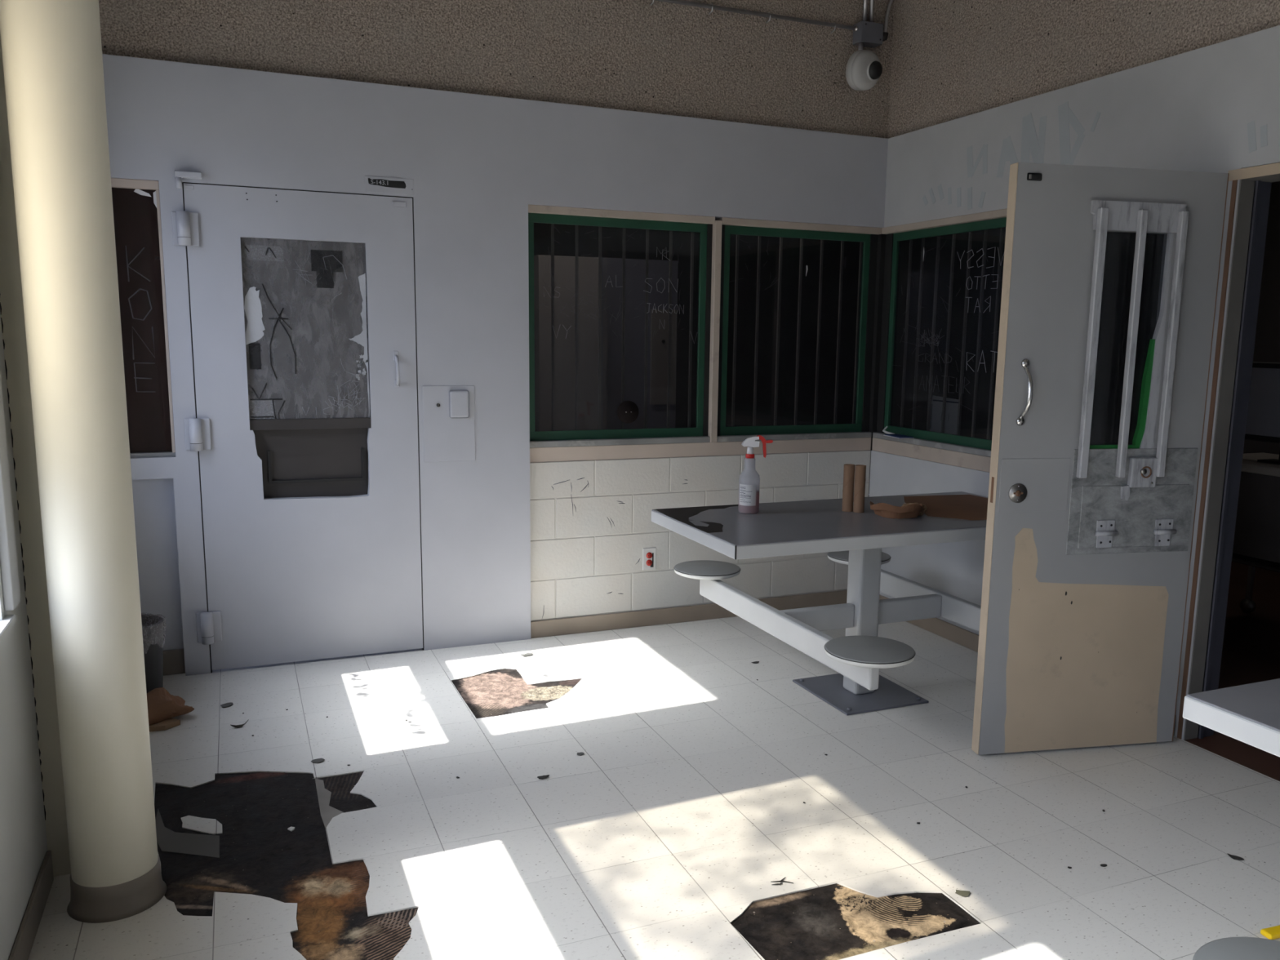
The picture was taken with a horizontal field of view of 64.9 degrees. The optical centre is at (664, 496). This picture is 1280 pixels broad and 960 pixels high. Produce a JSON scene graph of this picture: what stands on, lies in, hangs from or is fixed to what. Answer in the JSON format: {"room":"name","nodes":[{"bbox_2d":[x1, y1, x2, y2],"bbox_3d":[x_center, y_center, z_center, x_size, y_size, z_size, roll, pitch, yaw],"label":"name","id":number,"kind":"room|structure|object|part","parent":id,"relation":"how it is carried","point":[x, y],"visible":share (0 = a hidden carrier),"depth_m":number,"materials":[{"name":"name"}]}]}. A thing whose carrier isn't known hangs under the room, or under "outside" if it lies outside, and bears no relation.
{"room":"prison interior","nodes":[
{"label":"prison interior","id":0,"kind":"room"},
{"bbox_2d":[0,293,53,959],"bbox_3d":[-0.937,-0.497,0.563,0.212,3.750,7.750,-3,10,-23],"label":"wall","id":1,"kind":"structure","parent":0,"point":[26,868],"depth_m":2.47,"materials":[{"name":"white paint"}]},
{"bbox_2d":[0,370,20,643],"bbox_3d":[-1.407,-0.399,1.820,0.125,1.575,1.129,-3,10,-23],"label":"window","id":2,"kind":"structure","parent":1,"relation":"in","point":[8,557],"depth_m":2.38,"materials":[{"name":"white paint"}]},
{"bbox_3d":[-1.397,0.372,1.925,0.100,0.020,1.039,-3,10,-23],"label":"sill","id":3,"kind":"part","parent":2,"relation":"part of","materials":[{"name":"white paint"}]},
{"bbox_3d":[-0.979,1.263,1.140,0.012,0.090,3.500,-3,10,-23],"label":"skirting","id":4,"kind":"part","parent":1,"relation":"part of","materials":[{"name":"brown plastic"}]},
{"bbox_2d":[0,32,71,876],"bbox_3d":[-1.628,-0.831,2.590,0.150,3.750,0.230,-3,10,-23],"label":"wall","id":5,"kind":"structure","parent":0,"point":[14,335],"depth_m":2.60,"materials":[{"name":"beige paint"}]},
{"bbox_2d":[98,0,893,675],"bbox_3d":[-0.602,-1.172,4.826,4.250,3.750,0.270,-3,10,-23],"label":"wall","id":6,"kind":"structure","parent":0,"point":[493,109],"depth_m":4.69,"materials":[{"name":"paint"}]},
{"bbox_2d":[111,177,175,457],"bbox_3d":[-2.191,-0.717,4.115,0.290,1.120,0.055,-3,10,-23],"label":"window","id":7,"kind":"structure","parent":6,"relation":"in","point":[135,202],"depth_m":4.14,"materials":[{"name":"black glass"}]},
{"bbox_3d":[-2.199,-0.173,4.204,0.290,0.018,0.050,-3,10,-23],"label":"sill","id":8,"kind":"part","parent":7,"relation":"part of","materials":[{"name":"white wood"}]},
{"bbox_3d":[-2.218,0.724,4.341,0.275,0.110,0.012,-3,10,-23],"label":"skirting","id":9,"kind":"part","parent":6,"relation":"part of","materials":[{"name":"brown plastic"}]},
{"bbox_2d":[173,170,201,188],"bbox_3d":[-1.923,-1.277,4.068,0.100,0.067,0.040,-3,10,-23],"label":"bracket","id":10,"kind":"object","parent":6,"relation":"attached to","point":[179,175],"visible":1,"depth_m":4.05,"materials":[{"name":"grey metal"}]},
{"bbox_3d":[-1.923,-1.298,4.065,0.100,0.024,0.040,-3,10,-23],"label":"bracket arm","id":11,"kind":"part","parent":10,"relation":"part of","materials":[{"name":"grey metal"}]},
{"bbox_2d":[171,182,422,670],"bbox_3d":[-1.568,-0.275,4.411,0.962,2.057,0.102,-3,10,-23],"label":"door","id":12,"kind":"structure","parent":6,"relation":"in","point":[312,526],"depth_m":4.44,"materials":[{"name":"grey metal"}]},
{"bbox_3d":[-1.929,-1.255,4.089,0.033,0.017,0.004,-3,10,-23],"label":"corner plate","id":13,"kind":"part","parent":12,"relation":"part of","materials":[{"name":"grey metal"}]},
{"bbox_3d":[-1.548,-0.708,4.372,0.505,0.788,0.006,-3,10,-23],"label":"pane","id":14,"kind":"part","parent":12,"relation":"part of","materials":[{"name":"clear glass"}]},
{"bbox_3d":[-1.194,-0.570,4.500,0.024,0.159,0.043,-3,10,-23],"label":"pull handle","id":15,"kind":"part","parent":12,"relation":"part of","materials":[{"name":"grey metal"}]},
{"bbox_3d":[-1.162,-1.282,4.415,0.060,0.024,0.004,-3,10,-23],"label":"contact plate","id":16,"kind":"part","parent":12,"relation":"part of","materials":[{"name":"grey metal"}]},
{"bbox_2d":[182,182,423,672],"bbox_3d":[-1.573,-0.283,4.484,0.921,2.074,0.138,-3,10,-23],"label":"door frame","id":17,"kind":"structure","parent":6,"relation":"attached to","point":[182,182],"depth_m":4.34,"materials":[{"name":"grey metal"}]},
{"bbox_2d":[364,175,413,195],"bbox_3d":[-1.198,-1.356,4.388,0.207,0.067,0.004,-3,10,-23],"label":"nameplate","id":18,"kind":"object","parent":6,"relation":"attached to","point":[372,184],"visible":1,"depth_m":4.39,"materials":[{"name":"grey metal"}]},
{"bbox_2d":[422,385,475,462],"bbox_3d":[-0.990,-0.335,4.640,0.238,0.349,0.016,-3,10,-23],"label":"wall plate","id":19,"kind":"object","parent":6,"relation":"attached to","point":[448,411],"visible":1,"depth_m":4.64,"materials":[{"name":"grey metal"}]},
{"bbox_2d":[448,390,469,417],"bbox_3d":[-0.946,-0.425,4.642,0.092,0.127,0.012,-3,10,-23],"label":"switch box","id":20,"kind":"object","parent":19,"relation":"on","point":[459,400],"depth_m":4.64,"materials":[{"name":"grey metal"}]},
{"bbox_2d":[528,204,722,448],"bbox_3d":[-0.199,-0.823,4.984,1.006,1.133,0.104,-3,10,-23],"label":"window","id":21,"kind":"structure","parent":6,"relation":"in","point":[552,215],"depth_m":5.03,"materials":[{"name":"green metal"}]},
{"bbox_3d":[-0.227,-0.279,5.067,0.968,0.030,0.096,-3,10,-23],"label":"sill","id":22,"kind":"part","parent":21,"relation":"part of","materials":[{"name":"beige wood"}]},
{"bbox_3d":[-0.210,-1.366,4.892,0.968,0.033,0.100,-3,10,-23],"label":"head trim","id":23,"kind":"part","parent":21,"relation":"part of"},
{"bbox_2d":[617,400,638,422],"bbox_3d":[-0.182,-0.423,5.044,0.112,0.112,0.017,-3,10,-23],"label":"disc","id":24,"kind":"object","parent":21,"relation":"attached to","point":[627,411],"visible":1,"depth_m":5.04,"materials":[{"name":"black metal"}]},
{"bbox_2d":[642,547,656,570],"bbox_3d":[-0.076,0.321,5.169,0.073,0.115,0.010,-3,10,-23],"label":"power outlet","id":25,"kind":"object","parent":6,"relation":"attached to","point":[649,554],"visible":1,"depth_m":5.17,"materials":[{"name":"white plastic"}]},
{"bbox_2d":[646,559,652,565],"bbox_3d":[-0.077,0.341,5.169,0.033,0.033,0.003,-3,10,-23],"label":"socket","id":26,"kind":"object","parent":25,"relation":"attached to","point":[649,562],"depth_m":5.17,"materials":[{"name":"red plastic"}]},
{"bbox_2d":[646,552,652,558],"bbox_3d":[-0.077,0.303,5.163,0.033,0.033,0.003,-3,10,-23],"label":"socket","id":27,"kind":"object","parent":25,"relation":"attached to","point":[649,555],"depth_m":5.16,"materials":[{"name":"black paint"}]},
{"bbox_3d":[0.227,0.613,5.347,1.932,0.084,0.012,-3,10,-23],"label":"skirting","id":28,"kind":"part","parent":6,"relation":"part of","materials":[{"name":"beige plastic"}]},
{"bbox_2d":[650,0,855,33],"bbox_3d":[-0.622,-2.319,4.511,3.480,0.051,0.042,-3,10,-23],"label":"conduit","id":29,"kind":"object","parent":6,"relation":"attached to","point":[710,6],"visible":1,"depth_m":4.95,"materials":[{"name":"grey metal"}]},
{"bbox_2d":[715,217,881,442],"bbox_3d":[0.731,-0.873,5.380,1.015,1.133,0.100,-3,10,-23],"label":"window","id":30,"kind":"structure","parent":6,"relation":"in","point":[868,237],"depth_m":5.38,"materials":[{"name":"green metal"}]},
{"bbox_3d":[0.722,-0.328,5.468,1.015,0.030,0.096,-3,10,-23],"label":"sill","id":31,"kind":"part","parent":30,"relation":"part of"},
{"bbox_3d":[0.739,-1.416,5.293,1.015,0.033,0.100,-3,10,-23],"label":"head trim","id":32,"kind":"part","parent":30,"relation":"part of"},
{"bbox_2d":[862,0,867,21],"bbox_3d":[1.037,-2.761,5.149,0.022,0.657,0.032,-3,10,-23],"label":"conduit","id":33,"kind":"object","parent":6,"relation":"attached to","point":[864,2],"visible":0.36,"depth_m":5.18,"materials":[{"name":"grey metal"}]},
{"bbox_2d":[852,20,883,48],"bbox_3d":[1.049,-2.387,5.199,0.145,0.100,0.082,-3,10,-23],"label":"junction box","id":34,"kind":"object","parent":6,"relation":"attached to","point":[871,33],"visible":0.99,"depth_m":5.17,"materials":[{"name":"black paint"}]},
{"bbox_2d":[845,42,882,90],"bbox_3d":[1.022,-2.209,5.138,0.196,0.254,0.149,-3,10,-23],"label":"security camera","id":35,"kind":"object","parent":34,"relation":"attached to","point":[864,68],"visible":1,"depth_m":5.10,"materials":[{"name":"white plastic"}]},
{"bbox_2d":[869,0,874,22],"bbox_3d":[1.073,-2.763,5.165,0.022,0.657,0.032,-3,10,-23],"label":"conduit","id":36,"kind":"object","parent":6,"relation":"attached to","point":[871,2],"visible":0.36,"depth_m":5.19,"materials":[{"name":"grey metal"}]},
{"bbox_2d":[868,234,901,437],"bbox_3d":[1.197,-0.896,5.593,0.130,1.125,0.130,-3,10,-23],"label":"post","id":37,"kind":"object","parent":6,"relation":"attached to","point":[882,237],"visible":0.21,"depth_m":5.52,"materials":[{"name":"black metal"}]},
{"bbox_2d":[883,0,893,41],"bbox_3d":[1.160,-2.730,5.194,0.099,0.729,0.031,-3,10,-23],"label":"cable","id":38,"kind":"object","parent":6,"relation":"attached to","point":[886,24],"visible":0.8,"depth_m":5.23,"materials":[{"name":"grey"}]},
{"bbox_2d":[27,494,1279,959],"bbox_3d":[1.687,0.956,3.727,7.800,0.040,11.000,-3,10,-23],"label":"floor","id":39,"kind":"structure","parent":0,"point":[673,829],"depth_m":3.15,"materials":[{"name":"tile"}]},
{"bbox_2d":[0,0,166,923],"bbox_3d":[-1.415,-0.791,2.363,0.232,3.750,0.232,-3,10,-23],"label":"column","id":40,"kind":"structure","parent":39,"relation":"on","point":[52,58],"depth_m":2.40,"materials":[{"name":"beige paint"}]},
{"bbox_3d":[-1.442,1.016,2.651,0.232,0.088,0.232,-3,10,-23],"label":"skirting","id":41,"kind":"part","parent":40,"relation":"part of","materials":[{"name":"brown plastic"}]},
{"bbox_2d":[141,613,166,693],"bbox_3d":[-2.105,0.659,4.004,0.241,0.345,0.238,-3,10,-23],"label":"waste bin","id":42,"kind":"object","parent":39,"relation":"on","point":[153,628],"visible":0.34,"depth_m":3.97,"materials":[{"name":"black plastic"}]},
{"bbox_2d":[146,687,194,731],"bbox_3d":[-1.927,0.804,3.839,0.239,0.117,0.204,-7,12,-40],"label":"paper bag","id":43,"kind":"object","parent":39,"relation":"on","point":[162,706],"visible":0.63,"depth_m":3.81,"materials":[{"name":"brown paper"}]},
{"bbox_2d":[220,702,232,706],"bbox_3d":[-1.748,0.833,4.022,0.036,0.005,0.051,9,12,40],"label":"chip","id":44,"kind":"object","parent":39,"relation":"on","point":[227,704],"visible":1,"depth_m":4.02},
{"bbox_2d":[231,719,248,727],"bbox_3d":[-1.607,0.861,3.808,0.066,0.023,0.012,-4,10,-29],"label":"chip","id":45,"kind":"object","parent":39,"relation":"on","point":[242,725],"visible":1,"depth_m":3.80,"materials":[{"name":"grey"}]},
{"bbox_2d":[311,758,324,762],"bbox_3d":[-1.211,0.922,3.515,0.034,0.004,0.040,6,11,31],"label":"chip","id":46,"kind":"object","parent":39,"relation":"on","point":[317,760],"visible":1,"depth_m":3.52,"materials":[{"name":"grey"}]},
{"bbox_2d":[520,653,533,656],"bbox_3d":[-0.640,0.739,4.710,0.058,0.007,0.036,-6,12,-39],"label":"flake","id":47,"kind":"object","parent":39,"relation":"on","point":[526,654],"visible":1,"depth_m":4.71,"materials":[{"name":"grey tile"}]},
{"bbox_2d":[537,774,549,778],"bbox_3d":[-0.409,0.950,3.410,0.042,0.007,0.019,-3,10,-23],"label":"flake","id":48,"kind":"object","parent":39,"relation":"on","point":[547,775],"visible":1,"depth_m":3.41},
{"bbox_2d":[533,254,598,431],"bbox_3d":[-0.674,-0.581,6.606,0.405,1.920,0.362,-3,10,-23],"label":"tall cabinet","id":49,"kind":"object","parent":39,"relation":"on","point":[564,266],"visible":0.33,"depth_m":6.37,"materials":[{"name":"grey metal"}]},
{"bbox_2d":[771,876,793,885],"bbox_3d":[0.322,1.064,2.778,0.061,0.004,0.036,-3,10,-23],"label":"debris","id":50,"kind":"object","parent":39,"relation":"on","point":[781,880],"visible":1,"depth_m":2.78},
{"bbox_2d":[651,491,987,715],"bbox_3d":[0.834,0.453,4.228,1.617,0.771,1.609,-3,10,-23],"label":"table","id":51,"kind":"object","parent":39,"relation":"on","point":[856,540],"visible":0.79,"depth_m":4.10,"materials":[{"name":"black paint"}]},
{"bbox_3d":[0.198,0.348,4.652,0.306,0.030,0.306,-3,10,-23],"label":"stool seat","id":52,"kind":"part","parent":51,"relation":"part of","materials":[{"name":"white metal"}]},
{"bbox_3d":[0.198,0.330,4.650,0.306,0.006,0.306,-3,10,-23],"label":"seat","id":53,"kind":"part","parent":51,"relation":"part of","materials":[{"name":"grey metal"}]},
{"bbox_2d":[738,435,773,513],"bbox_3d":[0.375,-0.092,4.138,0.135,0.322,0.088,1,9,-1],"label":"spray bottle","id":54,"kind":"object","parent":51,"relation":"on","point":[748,497],"visible":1,"depth_m":4.11,"materials":[{"name":"grey plastic"}]},
{"bbox_2d":[841,463,854,511],"bbox_3d":[0.771,-0.036,4.214,0.046,0.196,0.047,-3,10,-23],"label":"cardboard tube","id":55,"kind":"object","parent":51,"relation":"on","point":[849,469],"visible":1,"depth_m":4.20,"materials":[{"name":"brown cardboard"}]},
{"bbox_3d":[0.962,0.307,4.975,0.306,0.030,0.306,-3,10,-23],"label":"stool seat","id":56,"kind":"part","parent":51,"relation":"part of","materials":[{"name":"white metal"}]},
{"bbox_3d":[0.962,0.290,4.973,0.306,0.006,0.306,-3,10,-23],"label":"seat","id":57,"kind":"part","parent":51,"relation":"part of","materials":[{"name":"grey metal"}]},
{"bbox_2d":[853,464,866,512],"bbox_3d":[0.814,-0.032,4.195,0.047,0.196,0.046,0,9,-8],"label":"cardboard tube","id":58,"kind":"object","parent":51,"relation":"on","point":[860,469],"visible":1,"depth_m":4.18,"materials":[{"name":"brown cardboard"}]},
{"bbox_3d":[0.829,0.829,4.288,0.400,0.009,0.430,-3,10,-23],"label":"plate","id":59,"kind":"part","parent":51,"relation":"part of","materials":[{"name":"grey metal"}]},
{"bbox_3d":[0.834,0.476,4.232,0.104,0.712,0.104,-3,10,-23],"label":"post","id":60,"kind":"part","parent":51,"relation":"part of","materials":[{"name":"white metal"}]},
{"bbox_3d":[0.707,0.543,3.473,0.306,0.030,0.306,-3,10,-23],"label":"stool seat","id":61,"kind":"part","parent":51,"relation":"part of","materials":[{"name":"white metal"}]},
{"bbox_3d":[0.708,0.526,3.470,0.306,0.006,0.306,-3,10,-23],"label":"seat","id":62,"kind":"part","parent":51,"relation":"part of","materials":[{"name":"grey metal"}]},
{"bbox_2d":[870,501,927,519],"bbox_3d":[0.961,0.048,4.111,0.235,0.068,0.184,2,9,7],"label":"crumpled paper","id":63,"kind":"object","parent":51,"relation":"on","point":[910,510],"visible":1,"depth_m":4.05,"materials":[{"name":"brown paper"}]},
{"bbox_2d":[903,494,987,519],"bbox_3d":[1.288,0.045,4.377,0.570,0.001,0.627,-3,10,-23],"label":"paper","id":64,"kind":"object","parent":51,"relation":"on","point":[966,507],"visible":0.61,"depth_m":4.40,"materials":[{"name":"brown paper"}]},
{"bbox_2d":[955,889,969,896],"bbox_3d":[0.810,1.077,2.734,0.037,0.004,0.030,4,10,21],"label":"dried leaf","id":65,"kind":"object","parent":39,"relation":"on","point":[963,893],"visible":1,"depth_m":2.73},
{"bbox_2d":[1182,678,1279,959],"bbox_3d":[1.744,0.892,1.562,1.506,0.770,1.616,-3,10,-23],"label":"table","id":66,"kind":"object","parent":39,"relation":"on","point":[1249,713],"visible":1,"depth_m":1.98,"materials":[{"name":"grey metal"}]},
{"bbox_3d":[1.044,0.819,1.664,0.306,0.006,0.306,-3,10,-23],"label":"seat","id":67,"kind":"part","parent":66,"relation":"part of","materials":[{"name":"grey metal"}]},
{"bbox_2d":[1226,853,1244,860],"bbox_3d":[1.672,1.056,2.945,0.040,0.005,0.023,4,10,18],"label":"dried leaf","id":68,"kind":"object","parent":39,"relation":"on","point":[1234,857],"visible":1,"depth_m":2.94,"materials":[{"name":"black plant"}]},
{"bbox_2d":[1231,452,1279,613],"bbox_3d":[3.194,0.285,5.092,0.600,0.900,0.920,-3,10,-23],"label":"cart","id":69,"kind":"object","parent":39,"relation":"on","point":[1256,542],"visible":0.43,"depth_m":4.99,"materials":[{"name":"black metal"}]},
{"bbox_3d":[3.278,0.189,5.575,0.024,0.780,0.024,-3,10,-23],"label":"leg","id":70,"kind":"part","parent":69,"relation":"part of","materials":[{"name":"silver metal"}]},
{"bbox_2d":[1231,552,1279,572],"bbox_3d":[3.193,0.324,5.098,0.600,0.020,0.900,-3,10,-23],"label":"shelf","id":71,"kind":"object","parent":69,"relation":"attached to","point":[1241,558],"depth_m":5.00,"materials":[{"name":"brown metal"}]},
{"bbox_2d":[1240,452,1279,476],"bbox_3d":[3.200,-0.140,5.024,0.600,0.040,0.900,-3,10,-23],"label":"shelf","id":72,"kind":"object","parent":69,"relation":"attached to","point":[1251,467],"depth_m":5.00,"materials":[{"name":"brown wood"}]},
{"bbox_2d":[1244,361,1279,464],"bbox_3d":[3.102,-0.410,4.992,0.120,0.500,0.560,-3,10,-23],"label":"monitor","id":73,"kind":"object","parent":69,"relation":"on","point":[1263,419],"visible":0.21,"depth_m":5.10,"materials":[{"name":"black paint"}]},
{"bbox_2d":[1260,924,1279,939],"bbox_3d":[1.607,1.109,2.580,0.175,0.015,0.034,-2,10,-18],"label":"scraper","id":74,"kind":"object","parent":39,"relation":"on","point":[1273,932],"visible":0.9,"depth_m":2.55,"materials":[{"name":"yellow plastic"}]},
{"bbox_2d":[240,181,1279,493],"bbox_3d":[1.707,-0.397,3.511,8.000,2.700,11.200,-3,10,-23],"label":"window glass","id":75,"kind":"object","parent":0,"point":[322,326],"depth_m":8.81,"materials":[{"name":"glass"}]},
{"bbox_2d":[595,257,678,429],"bbox_3d":[-0.191,-0.581,6.742,0.580,1.970,0.092,-3,10,-23],"label":"door","id":76,"kind":"structure","parent":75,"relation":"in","point":[634,331],"depth_m":6.67,"materials":[{"name":"black paint"}]},
{"bbox_3d":[-0.006,-0.933,6.748,0.180,0.630,0.020,-3,10,-23],"label":"lock panel","id":77,"kind":"part","parent":76,"relation":"part of","materials":[{"name":"grey metal"}]},
{"bbox_2d":[869,0,1279,739],"bbox_3d":[2.740,-0.689,2.107,0.262,3.750,7.730,-3,10,-23],"label":"wall","id":78,"kind":"structure","parent":0,"point":[979,88],"depth_m":4.33,"materials":[{"name":"paint"}]},
{"bbox_2d":[872,208,1007,457],"bbox_3d":[1.408,-0.812,5.065,0.100,1.133,1.020,-3,10,-23],"label":"window","id":79,"kind":"structure","parent":78,"relation":"in","point":[997,219],"depth_m":5.14,"materials":[{"name":"green metal"}]},
{"bbox_2d":[882,426,914,438],"bbox_3d":[1.235,-0.344,5.374,0.089,0.045,0.240,-2,9,-16],"label":"folded card","id":80,"kind":"object","parent":79,"relation":"on","point":[890,434],"visible":1,"depth_m":5.34,"materials":[{"name":"white paper"}]},
{"bbox_3d":[1.402,-0.268,5.153,0.096,0.030,1.020,-3,10,-23],"label":"sill","id":81,"kind":"part","parent":79,"relation":"part of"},
{"bbox_2d":[929,395,958,435],"bbox_3d":[1.431,-0.401,5.176,0.005,0.225,0.270,-3,10,-23],"label":"notice","id":82,"kind":"object","parent":79,"relation":"on","point":[952,405],"visible":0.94,"depth_m":5.16,"materials":[{"name":"white paper"}]},
{"bbox_3d":[1.416,-1.356,4.978,0.100,0.033,1.020,-3,10,-23],"label":"head trim","id":83,"kind":"part","parent":79,"relation":"part of","materials":[{"name":"beige wood"}]},
{"bbox_3d":[1.545,0.722,4.788,0.012,0.084,2.068,-3,10,-23],"label":"skirting","id":84,"kind":"part","parent":78,"relation":"part of","materials":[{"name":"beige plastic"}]},
{"bbox_2d":[1089,231,1156,444],"bbox_3d":[1.814,-0.657,4.126,0.100,1.133,0.970,-3,10,-23],"label":"window","id":85,"kind":"structure","parent":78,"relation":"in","point":[1129,235],"depth_m":4.07,"materials":[{"name":"black glass"}]},
{"bbox_2d":[1177,162,1279,740],"bbox_3d":[2.244,-0.036,3.244,0.154,2.088,1.065,-3,10,-23],"label":"door frame","id":86,"kind":"structure","parent":78,"relation":"in","point":[1255,182],"depth_m":3.65,"materials":[{"name":"beige paint"}]},
{"bbox_2d":[971,162,1229,755],"bbox_3d":[1.534,-0.088,3.538,0.796,2.054,0.102,-1,9,-11],"label":"door","id":87,"kind":"structure","parent":86,"relation":"attached to","point":[1088,548],"depth_m":3.53,"materials":[{"name":"grey paint"}]},
{"bbox_3d":[1.230,-0.351,3.411,0.036,0.229,0.056,-1,9,-11],"label":"pull handle","id":88,"kind":"part","parent":87,"relation":"part of","materials":[{"name":"silver metal"}]},
{"bbox_3d":[1.287,-0.039,3.498,0.262,0.186,0.003,-1,9,-11],"label":"lock plate","id":89,"kind":"part","parent":87,"relation":"part of","materials":[{"name":"grey metal"}]},
{"bbox_3d":[1.221,-1.054,3.319,0.052,0.024,0.005,-1,9,-11],"label":"contact plate","id":90,"kind":"part","parent":87,"relation":"part of","materials":[{"name":"black paint"}]},
{"bbox_3d":[1.665,0.017,3.582,0.490,0.376,0.004,-1,9,-11],"label":"plate","id":91,"kind":"part","parent":87,"relation":"part of","materials":[{"name":"grey metal"}]},
{"bbox_3d":[1.605,-0.946,3.408,0.352,0.095,0.014,-1,9,-11],"label":"bar plate","id":92,"kind":"part","parent":87,"relation":"part of","materials":[{"name":"white paint"}]}
]}

